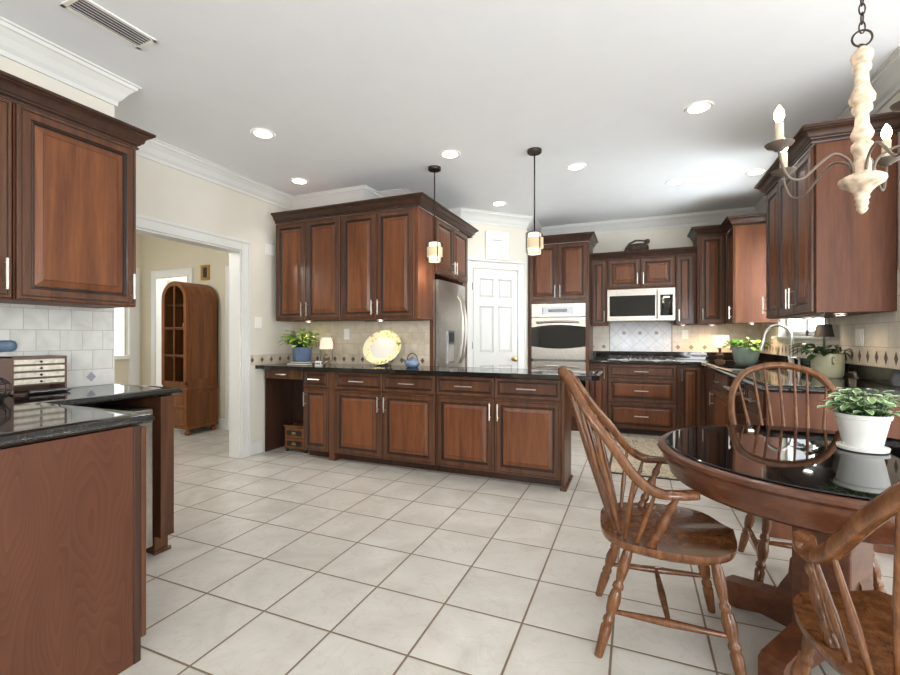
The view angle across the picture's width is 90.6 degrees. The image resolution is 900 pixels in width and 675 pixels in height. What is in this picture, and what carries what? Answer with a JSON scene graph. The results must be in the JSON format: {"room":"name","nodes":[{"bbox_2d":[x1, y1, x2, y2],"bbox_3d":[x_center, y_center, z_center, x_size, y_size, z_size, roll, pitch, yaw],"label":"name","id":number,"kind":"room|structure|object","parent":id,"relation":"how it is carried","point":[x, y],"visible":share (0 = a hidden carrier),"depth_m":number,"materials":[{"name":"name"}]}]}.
{"room":"kitchen","nodes":[
{"label":"kitchen","id":0,"kind":"room"},
{"bbox_2d":[0,55,113,386],"bbox_3d":[-3.363,-0.190,0.614,0.720,2.780,4.945,0,0,23],"label":"wall","id":1,"kind":"structure","parent":0,"point":[7,65],"depth_m":2.47,"materials":[{"name":"paint"}]},
{"bbox_2d":[0,97,11,299],"bbox_3d":[-2.304,-0.632,1.719,0.373,0.915,0.838,0,0,23],"label":"upper cabinet","id":2,"kind":"object","parent":1,"relation":"attached to","point":[5,105],"visible":1,"depth_m":2.02,"materials":[{"name":"brown wood"}]},
{"bbox_2d":[0,70,155,149],"bbox_3d":[-2.181,-1.134,2.005,0.388,0.098,1.462,0,0,23],"label":"crown molding","id":3,"kind":"structure","parent":2,"relation":"attached to","point":[17,90],"depth_m":2.23,"materials":[{"name":"brown wood"}]},
{"bbox_2d":[0,304,113,387],"bbox_3d":[-2.469,0.058,1.808,0.009,0.454,2.038,0,0,23],"label":"tile backsplash","id":4,"kind":"structure","parent":1,"relation":"attached to","point":[85,336],"depth_m":2.53,"materials":[{"name":"white tile"}]},
{"bbox_2d":[0,340,16,351],"bbox_3d":[-2.316,0.043,2.137,0.025,0.057,0.362,0,0,23],"label":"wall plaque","id":5,"kind":"object","parent":4,"relation":"attached to","point":[5,345],"visible":1,"depth_m":2.27,"materials":[{"name":"blue ceramic"}]},
{"bbox_2d":[0,103,135,307],"bbox_3d":[-2.037,-0.632,2.361,0.373,0.915,0.546,0,0,23],"label":"upper cabinet","id":6,"kind":"object","parent":1,"relation":"attached to","point":[74,187],"visible":1,"depth_m":2.26,"materials":[{"name":"brown wood"}]},
{"bbox_2d":[0,16,899,235],"bbox_3d":[-0.384,-1.507,1.937,5.040,0.144,9.680,0,0,23],"label":"trim","id":7,"kind":"structure","parent":1,"relation":"attached to","point":[18,44],"depth_m":3.84,"materials":[{"name":"white wood"}]},
{"bbox_2d":[114,233,186,384],"bbox_3d":[-5.117,-0.190,5.059,0.100,2.780,8.600,0,0,23],"label":"wall","id":8,"kind":"structure","parent":0,"point":[120,365],"depth_m":6.40,"materials":[{"name":"paint"}]},
{"bbox_2d":[114,268,139,384],"bbox_3d":[-4.633,0.100,6.130,0.110,2.200,0.650,0,0,23],"label":"window","id":9,"kind":"structure","parent":8,"relation":"in","point":[133,356],"depth_m":6.31,"materials":[{"name":"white glass"}]},
{"bbox_2d":[142,235,228,418],"bbox_3d":[-3.141,-0.190,5.979,3.000,2.780,0.120,0,0,23],"label":"wall","id":10,"kind":"structure","parent":0,"point":[157,253],"depth_m":6.14,"materials":[{"name":"paint"}]},
{"bbox_2d":[151,268,192,386],"bbox_3d":[-3.865,0.125,6.270,0.840,2.150,0.140,0,0,23],"label":"trim","id":11,"kind":"structure","parent":10,"relation":"attached to","point":[157,282],"depth_m":6.35,"materials":[{"name":"white wood"}]},
{"bbox_2d":[201,265,209,279],"bbox_3d":[-3.279,-0.870,5.960,0.150,0.200,0.020,0,0,23],"label":"framed picture","id":12,"kind":"object","parent":10,"relation":"attached to","point":[205,269],"visible":1,"depth_m":5.95,"materials":[{"name":"gold metal"}]},
{"bbox_2d":[205,419,224,428],"bbox_3d":[-3.214,1.135,5.935,0.620,0.130,0.015,0,0,23],"label":"baseboard","id":13,"kind":"structure","parent":10,"relation":"attached to","point":[221,422],"depth_m":5.84,"materials":[{"name":"white wood"}]},
{"bbox_2d":[225,266,228,429],"bbox_3d":[-2.402,0.135,5.594,1.140,2.130,0.021,0,0,23],"label":"trim","id":14,"kind":"structure","parent":10,"relation":"attached to","point":[226,267],"depth_m":5.79,"materials":[{"name":"white wood"}]},
{"bbox_2d":[136,155,292,450],"bbox_3d":[-2.289,-0.190,4.072,0.120,2.780,2.265,0,0,23],"label":"wall","id":15,"kind":"structure","parent":0,"point":[163,192],"depth_m":4.42,"materials":[{"name":"paint"}]},
{"bbox_2d":[136,214,250,458],"bbox_3d":[-2.394,0.117,3.812,0.177,2.165,1.555,0,0,23],"label":"trim","id":16,"kind":"structure","parent":15,"relation":"attached to","point":[240,255],"depth_m":4.42,"materials":[{"name":"white wood"}]},
{"bbox_2d":[251,440,262,454],"bbox_3d":[-2.000,1.135,4.586,0.017,0.130,0.173,0,0,23],"label":"baseboard","id":17,"kind":"structure","parent":15,"relation":"attached to","point":[257,446],"depth_m":4.58,"materials":[{"name":"white wood"}]},
{"bbox_2d":[255,317,261,327],"bbox_3d":[-1.989,-0.155,4.621,0.009,0.116,0.090,0,0,23],"label":"switch plate","id":18,"kind":"object","parent":15,"relation":"attached to","point":[258,320],"visible":1,"depth_m":4.62,"materials":[{"name":"white plastic"}]},
{"bbox_2d":[265,243,274,255],"bbox_3d":[-1.928,-0.940,4.769,0.009,0.116,0.130,0,0,23],"label":"switch plate","id":19,"kind":"object","parent":15,"relation":"attached to","point":[269,249],"visible":1,"depth_m":4.76,"materials":[{"name":"white plastic"}]},
{"bbox_2d":[251,353,292,364],"bbox_3d":[-1.912,0.233,4.806,0.009,0.105,0.600,0,0,23],"label":"tile backsplash","id":20,"kind":"structure","parent":15,"relation":"attached to","point":[267,358],"depth_m":4.78,"materials":[{"name":"tile"}]},
{"bbox_2d":[293,211,375,364],"bbox_3d":[-1.184,-0.190,5.450,1.020,2.780,1.130,0,0,23],"label":"wall","id":21,"kind":"structure","parent":0,"point":[374,211],"depth_m":4.84,"materials":[{"name":"paint"}]},
{"bbox_2d":[276,216,351,321],"bbox_3d":[-1.414,-0.693,4.710,0.833,1.035,0.383,0,0,23],"label":"upper cabinet","id":22,"kind":"object","parent":21,"relation":"attached to","point":[308,252],"visible":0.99,"depth_m":4.56,"materials":[{"name":"brown wood"}]},
{"bbox_2d":[293,320,429,365],"bbox_3d":[-0.997,0.058,4.753,1.718,0.454,0.010,0,0,23],"label":"tile backsplash","id":23,"kind":"structure","parent":21,"relation":"attached to","point":[414,336],"depth_m":4.72,"materials":[{"name":"tile"}]},
{"bbox_2d":[344,329,349,339],"bbox_3d":[-1.112,-0.035,4.790,0.070,0.116,0.009,0,0,23],"label":"outlet","id":24,"kind":"object","parent":23,"relation":"attached to","point":[346,331],"visible":1,"depth_m":4.79,"materials":[{"name":"white plastic"}]},
{"bbox_2d":[271,192,478,237],"bbox_3d":[-0.765,-1.254,5.037,1.770,0.098,1.550,0,0,23],"label":"crown molding","id":25,"kind":"structure","parent":21,"relation":"attached to","point":[421,199],"depth_m":4.37,"materials":[{"name":"brown wood"}]},
{"bbox_2d":[341,206,432,320],"bbox_3d":[-0.635,-0.693,4.386,0.846,1.035,0.383,0,0,23],"label":"upper cabinet","id":26,"kind":"object","parent":21,"relation":"attached to","point":[386,274],"visible":1,"depth_m":4.23,"materials":[{"name":"brown wood"}]},
{"bbox_2d":[0,0,899,226],"bbox_3d":[-1.826,-1.630,2.766,12.500,0.100,10.300,0,0,23],"label":"ceiling","id":27,"kind":"structure","parent":0,"point":[351,93],"depth_m":2.78,"materials":[{"name":"paint"}]},
{"bbox_2d":[60,0,157,49],"bbox_3d":[-1.700,-1.574,2.236,0.160,0.015,0.360,0,0,25],"label":"ceiling vent","id":28,"kind":"object","parent":27,"relation":"in","point":[88,10],"visible":1,"depth_m":2.23,"materials":[{"name":"white plastic"}]},
{"bbox_2d":[250,128,274,138],"bbox_3d":[-1.448,-1.575,3.447,0.180,0.007,0.180,0,0,23],"label":"recessed light","id":29,"kind":"object","parent":27,"relation":"in","point":[260,133],"visible":1,"depth_m":3.44,"materials":[{"name":"white plastic"}]},
{"bbox_2d":[290,178,308,184],"bbox_3d":[-1.519,-1.575,4.490,0.180,0.007,0.180,0,0,23],"label":"recessed light","id":30,"kind":"object","parent":27,"relation":"in","point":[301,181],"visible":1,"depth_m":4.49,"materials":[{"name":"white plastic"}]},
{"bbox_2d":[378,188,410,196],"bbox_3d":[-0.598,-1.574,4.854,0.320,0.015,0.200,0,0,23],"label":"ceiling vent","id":31,"kind":"object","parent":27,"relation":"in","point":[401,191],"visible":0.83,"depth_m":4.82,"materials":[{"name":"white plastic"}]},
{"bbox_2d":[426,165,442,262],"bbox_3d":[-0.144,-1.140,4.136,0.148,0.878,0.148,0,0,23],"label":"pendant light","id":32,"kind":"object","parent":27,"relation":"hanging from","point":[434,252],"visible":1,"depth_m":4.10,"materials":[{"name":"white glass"}]},
{"bbox_2d":[440,150,459,158],"bbox_3d":[0.001,-1.575,3.832,0.180,0.007,0.180,0,0,23],"label":"recessed light","id":33,"kind":"object","parent":27,"relation":"in","point":[448,154],"visible":1,"depth_m":3.83,"materials":[{"name":"white plastic"}]},
{"bbox_2d":[491,201,506,205],"bbox_3d":[0.578,-1.575,5.247,0.180,0.007,0.180,0,0,23],"label":"recessed light","id":34,"kind":"object","parent":27,"relation":"in","point":[497,203],"visible":1,"depth_m":5.23,"materials":[{"name":"white plastic"}]},
{"bbox_2d":[526,147,542,254],"bbox_3d":[0.712,-1.140,3.750,0.148,0.878,0.148,0,0,23],"label":"pendant light","id":35,"kind":"object","parent":27,"relation":"hanging from","point":[534,241],"visible":1,"depth_m":3.71,"materials":[{"name":"white glass"}]},
{"bbox_2d":[566,163,585,170],"bbox_3d":[1.164,-1.575,4.112,0.180,0.007,0.180,0,0,23],"label":"recessed light","id":36,"kind":"object","parent":27,"relation":"in","point":[575,166],"visible":1,"depth_m":4.10,"materials":[{"name":"white plastic"}]},
{"bbox_2d":[665,179,683,185],"bbox_3d":[2.281,-1.575,4.521,0.180,0.007,0.180,0,0,23],"label":"recessed light","id":37,"kind":"object","parent":27,"relation":"in","point":[674,181],"visible":1,"depth_m":4.52,"materials":[{"name":"white plastic"}]},
{"bbox_2d":[684,101,713,114],"bbox_3d":[1.710,-1.575,3.057,0.180,0.007,0.180,0,0,23],"label":"recessed light","id":38,"kind":"object","parent":27,"relation":"in","point":[700,107],"visible":1,"depth_m":3.05,"materials":[{"name":"white plastic"}]},
{"bbox_2d":[745,168,766,175],"bbox_3d":[2.918,-1.575,4.245,0.180,0.007,0.180,0,0,23],"label":"recessed light","id":39,"kind":"object","parent":27,"relation":"in","point":[754,172],"visible":0.98,"depth_m":4.24,"materials":[{"name":"white plastic"}]},
{"bbox_2d":[764,0,899,213],"bbox_3d":[1.335,-0.993,1.427,0.576,1.172,0.556,0,0,23],"label":"chandelier","id":40,"kind":"object","parent":27,"relation":"hanging from","point":[864,177],"visible":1,"depth_m":1.44,"materials":[{"name":"beige paint"}]},
{"bbox_2d":[447,222,528,368],"bbox_3d":[-0.062,-0.190,6.386,2.370,2.780,1.460,0,0,23],"label":"wall","id":41,"kind":"structure","parent":0,"point":[517,236],"depth_m":5.78,"materials":[{"name":"paint"}]},
{"bbox_2d":[467,258,526,368],"bbox_3d":[0.608,0.110,5.658,0.870,2.180,0.093,0,0,-22],"label":"door","id":42,"kind":"structure","parent":41,"relation":"in","point":[496,299],"depth_m":5.68,"materials":[{"name":"white wood"}]},
{"bbox_2d":[485,231,508,260],"bbox_3d":[0.602,-1.173,5.688,0.327,0.355,0.032,0,0,-22],"label":"door chime","id":43,"kind":"object","parent":41,"relation":"attached to","point":[496,243],"visible":1,"depth_m":5.67,"materials":[{"name":"white plastic"}]},
{"bbox_2d":[118,427,893,674],"bbox_3d":[-1.826,1.250,2.766,12.500,0.100,10.300,0,0,23],"label":"floor","id":44,"kind":"structure","parent":0,"point":[279,561],"depth_m":2.23,"materials":[{"name":"tile"}]},
{"bbox_2d":[0,425,145,674],"bbox_3d":[-1.855,0.763,1.612,1.274,0.874,0.668,0,0,23],"label":"base cabinet","id":45,"kind":"object","parent":44,"relation":"on","point":[73,508],"visible":0.84,"depth_m":1.46,"materials":[{"name":"brown wood"}]},
{"bbox_2d":[0,384,181,448],"bbox_3d":[-1.871,0.304,1.571,1.298,0.036,2.060,0,0,23],"label":"countertop","id":46,"kind":"structure","parent":45,"relation":"on","point":[24,419],"depth_m":1.68,"materials":[{"name":"black stone"}]},
{"bbox_2d":[0,377,11,401],"bbox_3d":[-2.020,0.231,1.964,0.128,0.107,0.128,0,0,23],"label":"wire basket","id":47,"kind":"object","parent":46,"relation":"on","point":[3,397],"visible":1,"depth_m":1.98,"materials":[{"name":"black metal"}]},
{"bbox_2d":[0,355,66,395],"bbox_3d":[-2.166,0.191,2.311,0.163,0.188,0.230,0,0,23],"label":"drawer box","id":48,"kind":"object","parent":46,"relation":"on","point":[25,373],"visible":0.96,"depth_m":2.27,"materials":[{"name":"brown wood"}]},
{"bbox_2d":[27,387,70,394],"bbox_3d":[-2.061,0.274,2.295,0.022,0.022,0.180,0,0,23],"label":"flashlight","id":49,"kind":"object","parent":46,"relation":"on","point":[51,390],"visible":1,"depth_m":2.28,"materials":[{"name":"metal"}]},
{"bbox_2d":[81,403,152,548],"bbox_3d":[-1.946,0.790,2.271,0.520,0.820,0.515,0,0,23],"label":"dishwasher","id":50,"kind":"object","parent":44,"relation":"on","point":[149,426],"visible":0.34,"depth_m":2.39,"materials":[{"name":"silver plastic"}]},
{"bbox_2d":[105,395,173,555],"bbox_3d":[-1.832,0.763,2.583,0.570,0.874,0.097,0,0,23],"label":"base cabinet","id":51,"kind":"object","parent":44,"relation":"on","point":[162,406],"visible":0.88,"depth_m":2.46,"materials":[{"name":"brown wood"}]},
{"bbox_2d":[161,281,217,435],"bbox_3d":[-3.338,0.250,5.715,0.484,1.900,0.440,0,0,23],"label":"curio cabinet","id":52,"kind":"object","parent":44,"relation":"on","point":[189,311],"visible":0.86,"depth_m":5.55,"materials":[{"name":"brown wood"}]},
{"bbox_2d":[265,369,303,451],"bbox_3d":[-1.640,0.763,4.753,0.515,0.874,0.478,0,0,23],"label":"desk","id":53,"kind":"object","parent":44,"relation":"on","point":[284,389],"visible":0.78,"depth_m":4.82,"materials":[{"name":"brown wood"}]},
{"bbox_2d":[283,420,306,452],"bbox_3d":[-1.572,1.061,4.766,0.300,0.278,0.292,0,0,23],"label":"chest","id":54,"kind":"object","parent":44,"relation":"on","point":[294,432],"visible":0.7,"depth_m":4.64,"materials":[{"name":"brown wood"}]},
{"bbox_2d":[303,371,328,456],"bbox_3d":[-1.255,0.763,4.593,0.313,0.874,0.478,0,0,23],"label":"base cabinet","id":55,"kind":"object","parent":44,"relation":"on","point":[316,383],"visible":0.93,"depth_m":4.41,"materials":[{"name":"brown wood"}]},
{"bbox_2d":[329,371,439,470],"bbox_3d":[-0.583,0.763,4.312,1.142,0.874,0.478,0,0,23],"label":"base cabinet","id":56,"kind":"object","parent":44,"relation":"on","point":[381,418],"visible":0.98,"depth_m":4.11,"materials":[{"name":"brown wood"}]},
{"bbox_2d":[255,363,603,380],"bbox_3d":[-0.345,0.304,4.196,3.367,0.036,0.560,0,0,23],"label":"countertop","id":57,"kind":"structure","parent":56,"relation":"on","point":[585,375],"depth_m":3.92,"materials":[{"name":"black stone"}]},
{"bbox_2d":[287,363,311,364],"bbox_3d":[-1.541,0.275,4.673,0.260,0.020,0.200,0,0,20],"label":"book","id":58,"kind":"object","parent":57,"relation":"on","point":[287,363],"visible":0.65,"depth_m":4.58,"materials":[{"name":"paper"}]},
{"bbox_2d":[289,361,314,362],"bbox_3d":[-1.541,0.256,4.673,0.220,0.017,0.170,0,0,25],"label":"book","id":59,"kind":"object","parent":58,"relation":"on","point":[289,361],"visible":0.73,"depth_m":4.60,"materials":[{"name":"paper"}]},
{"bbox_2d":[280,328,320,360],"bbox_3d":[-1.558,0.078,4.659,0.466,0.339,0.504,0,0,23],"label":"potted plant","id":60,"kind":"object","parent":59,"relation":"on","point":[300,353],"visible":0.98,"depth_m":4.60,"materials":[{"name":"green plant"}]},
{"bbox_2d":[311,361,325,365],"bbox_3d":[-1.333,0.264,4.520,0.193,0.046,0.032,0,0,23],"label":"ornament","id":61,"kind":"object","parent":57,"relation":"on","point":[316,363],"visible":1,"depth_m":4.50,"materials":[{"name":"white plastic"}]},
{"bbox_2d":[319,337,333,364],"bbox_3d":[-1.299,0.141,4.680,0.151,0.289,0.146,0,0,-20],"label":"table lamp","id":62,"kind":"object","parent":57,"relation":"on","point":[325,343],"visible":0.96,"depth_m":4.64,"materials":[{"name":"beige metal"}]},
{"bbox_2d":[363,330,400,364],"bbox_3d":[-0.684,0.106,4.532,0.444,0.362,0.125,0,0,23],"label":"oval platter","id":63,"kind":"object","parent":57,"relation":"on","point":[380,348],"visible":0.98,"depth_m":4.52,"materials":[{"name":"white ceramic"}]},
{"bbox_2d":[403,353,419,367],"bbox_3d":[-0.360,0.215,4.246,0.145,0.139,0.145,0,0,-22],"label":"teapot","id":64,"kind":"object","parent":57,"relation":"on","point":[412,362],"visible":1,"depth_m":4.20,"materials":[{"name":"blue ceramic"}]},
{"bbox_2d":[365,216,467,366],"bbox_3d":[-0.321,-0.005,5.001,0.858,2.410,0.960,0,0,23],"label":"enclosure","id":65,"kind":"object","parent":44,"relation":"on","point":[453,268],"visible":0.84,"depth_m":4.75,"materials":[{"name":"brown wood"}]},
{"bbox_2d":[435,279,466,366],"bbox_3d":[-0.271,0.300,4.913,0.859,1.760,0.750,0,0,23],"label":"refrigerator","id":66,"kind":"object","parent":44,"relation":"on","point":[450,307],"visible":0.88,"depth_m":4.64,"materials":[{"name":"metal"}]},
{"bbox_2d":[436,375,570,488],"bbox_3d":[0.452,0.763,3.854,1.107,0.874,0.428,0,0,23],"label":"base cabinet","id":67,"kind":"object","parent":44,"relation":"on","point":[515,429],"visible":1,"depth_m":3.68,"materials":[{"name":"brown wood"}]},
{"bbox_2d":[560,474,572,491],"bbox_3d":[0.961,1.190,3.656,0.049,0.020,0.411,0,0,23],"label":"trim","id":68,"kind":"structure","parent":67,"relation":"attached to","point":[571,476],"depth_m":3.55,"materials":[{"name":"brown wood"}]},
{"bbox_2d":[528,231,597,430],"bbox_3d":[1.533,-0.061,6.013,0.852,2.523,0.660,0,0,23],"label":"tall cabinet","id":69,"kind":"object","parent":44,"relation":"on","point":[562,273],"depth_m":5.77,"materials":[{"name":"brown wood"}]},
{"bbox_2d":[531,303,585,388],"bbox_3d":[1.498,0.209,6.011,0.690,1.302,0.631,0,0,23],"label":"double wall oven","id":70,"kind":"object","parent":69,"relation":"in","point":[558,331],"visible":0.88,"depth_m":5.77,"materials":[{"name":"metal"}]},
{"bbox_2d":[590,363,607,430],"bbox_3d":[1.976,0.763,5.865,0.213,0.874,0.603,0,0,23],"label":"base cabinet","id":71,"kind":"object","parent":44,"relation":"on","point":[598,390],"visible":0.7,"depth_m":5.62,"materials":[{"name":"brown wood"}]},
{"bbox_2d":[608,363,676,435],"bbox_3d":[2.435,0.763,5.673,0.773,0.874,0.603,0,0,23],"label":"base cabinet","id":72,"kind":"object","parent":44,"relation":"on","point":[642,398],"visible":0.98,"depth_m":5.43,"materials":[{"name":"brown wood"}]},
{"bbox_2d":[609,436,678,480],"bbox_3d":[2.073,1.194,4.531,0.800,0.009,1.620,0,0,23],"label":"rug","id":73,"kind":"object","parent":44,"relation":"on","point":[649,446],"visible":0.19,"depth_m":4.34,"materials":[{"name":"beige fabric"}]},
{"bbox_2d":[558,365,746,674],"bbox_3d":[0.781,0.663,1.824,0.662,1.083,0.535,0,0,19],"label":"armchair","id":74,"kind":"object","parent":44,"relation":"on","point":[670,532],"visible":0.99,"depth_m":1.70,"materials":[{"name":"brown wood"}]},
{"bbox_2d":[677,365,704,429],"bbox_3d":[2.929,0.763,5.468,0.288,0.874,0.603,0,0,23],"label":"base cabinet","id":75,"kind":"object","parent":44,"relation":"on","point":[690,378],"visible":0.75,"depth_m":5.23,"materials":[{"name":"brown wood"}]},
{"bbox_2d":[705,367,728,425],"bbox_3d":[2.912,0.763,4.344,0.658,0.874,1.498,0,0,23],"label":"base cabinet","id":76,"kind":"object","parent":44,"relation":"on","point":[716,396],"visible":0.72,"depth_m":4.36,"materials":[{"name":"brown wood"}]},
{"bbox_2d":[589,351,899,395],"bbox_3d":[2.263,0.254,4.287,1.961,0.136,3.302,0,0,23],"label":"countertop","id":77,"kind":"structure","parent":76,"relation":"on","point":[862,377],"depth_m":3.18,"materials":[{"name":"black stone"}]},
{"bbox_2d":[608,355,674,360],"bbox_3d":[2.425,0.262,5.674,0.760,0.047,0.480,0,0,23],"label":"gas cooktop","id":78,"kind":"object","parent":77,"relation":"in","point":[618,357],"visible":1,"depth_m":5.52,"materials":[{"name":"metal"}]},
{"bbox_2d":[710,335,729,361],"bbox_3d":[3.189,0.130,5.258,0.210,0.310,0.209,0,0,23],"label":"table lamp","id":79,"kind":"object","parent":77,"relation":"on","point":[716,340],"visible":0.99,"depth_m":5.21,"materials":[{"name":"white fabric"}]},
{"bbox_2d":[722,337,772,363],"bbox_3d":[3.224,0.138,4.885,0.478,0.293,0.478,0,0,-26],"label":"potted plant","id":80,"kind":"object","parent":77,"relation":"on","point":[744,353],"visible":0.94,"depth_m":4.77,"materials":[{"name":"green plant"}]},
{"bbox_2d":[759,324,793,369],"bbox_3d":[2.899,0.083,3.958,0.273,0.405,0.106,0,0,21],"label":"faucet","id":81,"kind":"object","parent":77,"relation":"on","point":[761,347],"visible":0.66,"depth_m":3.92,"materials":[{"name":"silver metal"}]},
{"bbox_2d":[789,343,853,377],"bbox_3d":[2.651,0.163,3.213,0.335,0.243,0.404,0,0,23],"label":"potted plant","id":82,"kind":"object","parent":77,"relation":"on","point":[830,363],"visible":0.97,"depth_m":3.12,"materials":[{"name":"green plant"}]},
{"bbox_2d":[814,324,834,349],"bbox_3d":[2.859,0.092,3.402,0.124,0.385,0.124,0,0,23],"label":"table lamp","id":83,"kind":"object","parent":77,"relation":"on","point":[821,330],"visible":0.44,"depth_m":3.36,"materials":[{"name":"fabric"}]},
{"bbox_2d":[723,377,747,424],"bbox_3d":[2.483,0.765,3.358,0.651,0.870,0.590,0,0,23],"label":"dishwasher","id":84,"kind":"object","parent":44,"relation":"on","point":[740,416],"visible":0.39,"depth_m":3.35,"materials":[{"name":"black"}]},
{"bbox_2d":[658,425,899,674],"bbox_3d":[1.443,0.816,1.695,1.180,0.752,1.180,0,0,23],"label":"dining table","id":85,"kind":"object","parent":44,"relation":"on","point":[798,478],"visible":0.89,"depth_m":1.58,"materials":[{"name":"brown wood"}]},
{"bbox_2d":[817,388,899,453],"bbox_3d":[1.619,0.318,1.741,0.292,0.242,0.254,0,0,23],"label":"potted plant","id":86,"kind":"object","parent":85,"relation":"on","point":[861,429],"visible":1,"depth_m":1.70,"materials":[{"name":"green plant"}]},
{"bbox_2d":[728,362,885,592],"bbox_3d":[1.755,0.672,2.267,0.563,1.066,0.675,0,0,23],"label":"chair","id":87,"kind":"object","parent":44,"relation":"on","point":[761,546],"visible":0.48,"depth_m":2.45,"materials":[{"name":"brown wood"}]},
{"bbox_2d":[744,384,899,554],"bbox_3d":[2.309,0.763,2.804,0.730,0.874,0.536,0,0,23],"label":"base cabinet","id":88,"kind":"object","parent":44,"relation":"on","point":[751,404],"depth_m":2.63,"materials":[{"name":"brown wood"}]},
{"bbox_2d":[789,480,899,674],"bbox_3d":[1.127,0.663,1.002,0.535,1.083,0.662,0,0,23],"label":"armchair","id":89,"kind":"object","parent":44,"relation":"on","point":[854,632],"visible":1,"depth_m":1.08,"materials":[{"name":"brown wood"}]},
{"bbox_2d":[543,223,760,359],"bbox_3d":[2.614,-0.190,5.996,2.870,2.780,0.120,0,0,23],"label":"wall","id":90,"kind":"structure","parent":0,"point":[674,237],"depth_m":5.91,"materials":[{"name":"paint"}]},
{"bbox_2d":[591,260,608,325],"bbox_3d":[1.999,-0.588,5.958,0.213,0.855,0.393,0,0,23],"label":"upper cabinet","id":91,"kind":"object","parent":90,"relation":"attached to","point":[598,267],"visible":0.98,"depth_m":5.82,"materials":[{"name":"brown wood"}]},
{"bbox_2d":[593,326,608,350],"bbox_3d":[2.085,0.008,6.145,0.210,0.354,0.010,0,0,23],"label":"tile backsplash","id":92,"kind":"structure","parent":90,"relation":"attached to","point":[600,333],"depth_m":6.14,"materials":[{"name":"tile"}]},
{"bbox_2d":[609,321,671,351],"bbox_3d":[2.541,-0.018,5.951,0.778,0.405,0.017,0,0,23],"label":"backsplash panel","id":93,"kind":"object","parent":90,"relation":"attached to","point":[623,336],"visible":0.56,"depth_m":5.95,"materials":[{"name":"tile"}]},
{"bbox_2d":[607,255,674,289],"bbox_3d":[2.465,-0.818,5.764,0.788,0.395,0.393,0,0,23],"label":"upper cabinet","id":94,"kind":"object","parent":90,"relation":"attached to","point":[658,271],"visible":1,"depth_m":5.61,"materials":[{"name":"brown wood"}]},
{"bbox_2d":[624,239,649,250],"bbox_3d":[2.398,-1.176,5.717,0.317,0.164,0.130,0,0,23],"label":"ornament","id":95,"kind":"object","parent":94,"relation":"on","point":[638,246],"visible":0.8,"depth_m":5.67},
{"bbox_2d":[607,287,674,321],"bbox_3d":[2.456,-0.412,5.748,0.785,0.405,0.428,0,0,23],"label":"microwave","id":96,"kind":"object","parent":94,"relation":"attached to","point":[644,304],"visible":1,"depth_m":5.59,"materials":[{"name":"metal"}]},
{"bbox_2d":[591,246,696,260],"bbox_3d":[2.404,-1.052,5.585,1.216,0.083,0.060,0,0,23],"label":"crown molding","id":97,"kind":"structure","parent":94,"relation":"attached to","point":[679,250],"depth_m":5.57,"materials":[{"name":"brown wood"}]},
{"bbox_2d":[673,254,695,324],"bbox_3d":[2.935,-0.588,5.568,0.223,0.855,0.393,0,0,23],"label":"upper cabinet","id":98,"kind":"object","parent":90,"relation":"attached to","point":[685,265],"visible":0.99,"depth_m":5.43,"materials":[{"name":"brown wood"}]},
{"bbox_2d":[693,234,725,324],"bbox_3d":[3.165,-0.690,5.429,0.298,1.060,0.473,0,0,23],"label":"upper cabinet","id":99,"kind":"object","parent":90,"relation":"attached to","point":[711,249],"visible":1,"depth_m":5.25,"materials":[{"name":"brown wood"}]},
{"bbox_2d":[672,324,760,352],"bbox_3d":[3.346,0.008,5.619,0.963,0.354,0.010,0,0,23],"label":"tile backsplash","id":100,"kind":"structure","parent":90,"relation":"attached to","point":[699,336],"depth_m":5.65,"materials":[{"name":"tile"}]},
{"bbox_2d":[682,330,687,338],"bbox_3d":[3.032,-0.040,5.739,0.075,0.116,0.009,0,0,23],"label":"outlet","id":101,"kind":"object","parent":100,"relation":"attached to","point":[684,332],"visible":1,"depth_m":5.74,"materials":[{"name":"white plastic"}]},
{"bbox_2d":[767,91,899,369],"bbox_3d":[3.221,-0.190,3.879,0.120,2.780,3.320,0,0,23],"label":"wall","id":102,"kind":"structure","parent":0,"point":[896,98],"depth_m":2.61,"materials":[{"name":"paint"}]},
{"bbox_2d":[727,224,780,323],"bbox_3d":[3.340,-0.690,4.956,0.468,1.060,0.398,0,0,23],"label":"upper cabinet","id":103,"kind":"object","parent":102,"relation":"attached to","point":[746,244],"visible":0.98,"depth_m":4.80,"materials":[{"name":"brown wood"}]},
{"bbox_2d":[687,213,765,242],"bbox_3d":[3.103,-1.259,5.111,0.419,0.098,1.178,0,0,-20],"label":"crown molding","id":104,"kind":"structure","parent":103,"relation":"attached to","point":[729,222],"depth_m":4.96,"materials":[{"name":"brown wood"}]},
{"bbox_2d":[771,318,829,338],"bbox_3d":[3.286,-0.562,4.139,0.160,1.155,1.430,0,0,23],"label":"window","id":105,"kind":"structure","parent":102,"relation":"in","point":[800,328],"depth_m":4.24,"materials":[{"name":"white glass"}]},
{"bbox_2d":[754,112,899,318],"bbox_3d":[2.601,-0.724,3.176,0.477,1.138,1.215,0,0,23],"label":"upper cabinet","id":106,"kind":"object","parent":102,"relation":"attached to","point":[825,258],"depth_m":2.72,"materials":[{"name":"brown wood"}]},
{"bbox_2d":[761,268,899,368],"bbox_3d":[3.165,-0.107,3.918,0.010,0.585,3.268,0,0,23],"label":"tile backsplash","id":107,"kind":"structure","parent":102,"relation":"attached to","point":[881,348],"depth_m":2.95,"materials":[{"name":"tile"}]},
{"bbox_2d":[855,329,863,345],"bbox_3d":[2.781,0.000,3.023,0.009,0.116,0.120,0,0,23],"label":"switch plate","id":108,"kind":"object","parent":107,"relation":"attached to","point":[859,333],"visible":1,"depth_m":3.01,"materials":[{"name":"white plastic"}]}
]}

